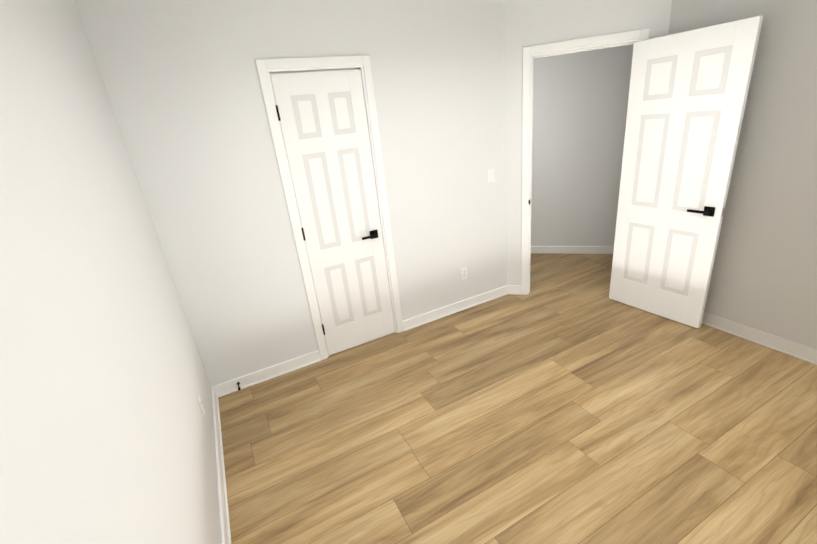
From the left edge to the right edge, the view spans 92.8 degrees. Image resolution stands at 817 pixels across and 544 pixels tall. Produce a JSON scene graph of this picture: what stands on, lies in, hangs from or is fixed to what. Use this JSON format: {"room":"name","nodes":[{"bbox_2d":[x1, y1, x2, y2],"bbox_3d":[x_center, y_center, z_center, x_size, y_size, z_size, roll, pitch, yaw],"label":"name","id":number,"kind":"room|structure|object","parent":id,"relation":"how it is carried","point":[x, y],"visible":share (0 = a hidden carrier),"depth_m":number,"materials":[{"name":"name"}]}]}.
{"room":"empty bedroom","nodes":[
{"label":"empty bedroom","id":0,"kind":"room"},
{"bbox_2d":[0,0,221,543],"bbox_3d":[-0.937,0.170,1.148,0.140,2.440,3.000,-16,24,-23],"label":"wall","id":1,"kind":"structure","parent":0,"point":[107,432],"depth_m":1.00,"materials":[{"name":"paint"}]},
{"bbox_2d":[198,395,204,417],"bbox_3d":[-1.131,0.735,2.131,0.009,0.115,0.070,-16,24,-23],"label":"electrical outlet","id":2,"kind":"object","parent":1,"relation":"attached to","point":[201,405],"visible":0.98,"depth_m":2.11,"materials":[{"name":"plastic"}]},
{"bbox_2d":[211,386,230,543],"bbox_3d":[-0.746,1.233,1.612,0.022,0.095,2.720,-16,24,-23],"label":"baseboard","id":3,"kind":"structure","parent":1,"relation":"attached to","point":[224,514],"depth_m":2.05,"materials":[{"name":"paint"}]},
{"bbox_2d":[74,0,506,386],"bbox_3d":[-0.360,-0.595,2.907,2.945,2.440,0.140,-16,24,-23],"label":"wall","id":4,"kind":"structure","parent":0,"point":[180,79],"depth_m":2.60,"materials":[{"name":"paint"}]},
{"bbox_2d":[255,55,403,359],"bbox_3d":[-0.508,-0.392,2.885,0.734,2.111,0.158,-16,24,-23],"label":"door frame","id":5,"kind":"structure","parent":4,"relation":"attached to","point":[266,68],"depth_m":2.66,"materials":[{"name":"paint"}]},
{"bbox_2d":[270,70,394,354],"bbox_3d":[-0.474,-0.339,2.841,0.604,2.022,0.090,-16,24,-23],"label":"closet door","id":6,"kind":"structure","parent":4,"relation":"in","point":[322,117],"depth_m":2.78,"materials":[{"name":"paint"}]},
{"bbox_2d":[213,246,613,397],"bbox_3d":[0.327,-0.169,4.830,5.188,0.095,4.247,-16,24,-23],"label":"baseboard","id":7,"kind":"structure","parent":4,"relation":"attached to","point":[258,376],"depth_m":3.42,"materials":[{"name":"paint"}]},
{"bbox_2d":[460,266,466,279],"bbox_3d":[0.500,0.011,3.496,0.070,0.115,0.009,-16,24,-23],"label":"electrical outlet","id":8,"kind":"object","parent":4,"relation":"attached to","point":[463,272],"visible":1,"depth_m":3.49,"materials":[{"name":"plastic"}]},
{"bbox_2d":[488,168,494,182],"bbox_3d":[0.709,-0.826,3.326,0.070,0.115,0.012,-16,24,-23],"label":"light switch","id":9,"kind":"object","parent":4,"relation":"attached to","point":[491,175],"visible":1,"depth_m":3.32,"materials":[{"name":"plastic"}]},
{"bbox_2d":[218,253,816,543],"bbox_3d":[0.917,0.342,3.678,5.331,0.120,7.024,-16,24,-23],"label":"floor","id":10,"kind":"structure","parent":0,"point":[549,416],"depth_m":2.18,"materials":[{"name":"brown wood"}]},
{"bbox_2d":[531,44,633,245],"bbox_3d":[0.643,-1.398,4.644,6.000,2.440,0.120,1,23,18],"label":"wall","id":11,"kind":"structure","parent":0,"point":[580,103],"depth_m":4.19,"materials":[{"name":"paint"}]},
{"bbox_2d":[504,0,671,284],"bbox_3d":[1.390,-0.926,3.253,1.390,2.440,0.112,1,23,18],"label":"wall","id":12,"kind":"structure","parent":0,"point":[530,23],"depth_m":2.93,"materials":[{"name":"paint"}]},
{"bbox_2d":[507,285,520,294],"bbox_3d":[1.490,0.183,3.626,1.110,0.095,0.022,1,23,18],"label":"baseboard","id":13,"kind":"structure","parent":12,"relation":"attached to","point":[514,289],"depth_m":3.77,"materials":[{"name":"paint"}]},
{"bbox_2d":[521,28,650,294],"bbox_3d":[1.416,-0.773,3.311,0.862,2.111,0.146,1,23,18],"label":"door frame","id":14,"kind":"structure","parent":12,"relation":"attached to","point":[531,53],"depth_m":3.10,"materials":[{"name":"paint"}]},
{"bbox_2d":[609,16,762,328],"bbox_3d":[1.922,-0.611,2.863,0.156,2.022,0.733,-16,24,-23],"label":"entry door","id":15,"kind":"structure","parent":12,"relation":"in","point":[688,94],"depth_m":2.75,"materials":[{"name":"paint"}]},
{"bbox_2d":[668,0,816,349],"bbox_3d":[2.591,-0.523,1.913,0.140,2.440,3.005,-16,24,-23],"label":"wall","id":16,"kind":"structure","parent":0,"point":[764,275],"depth_m":2.43,"materials":[{"name":"paint"}]},
{"bbox_2d":[702,312,816,364],"bbox_3d":[2.639,0.581,2.313,0.022,0.095,2.725,-16,24,-23],"label":"baseboard","id":17,"kind":"structure","parent":16,"relation":"attached to","point":[792,348],"depth_m":2.67,"materials":[{"name":"paint"}]}
]}

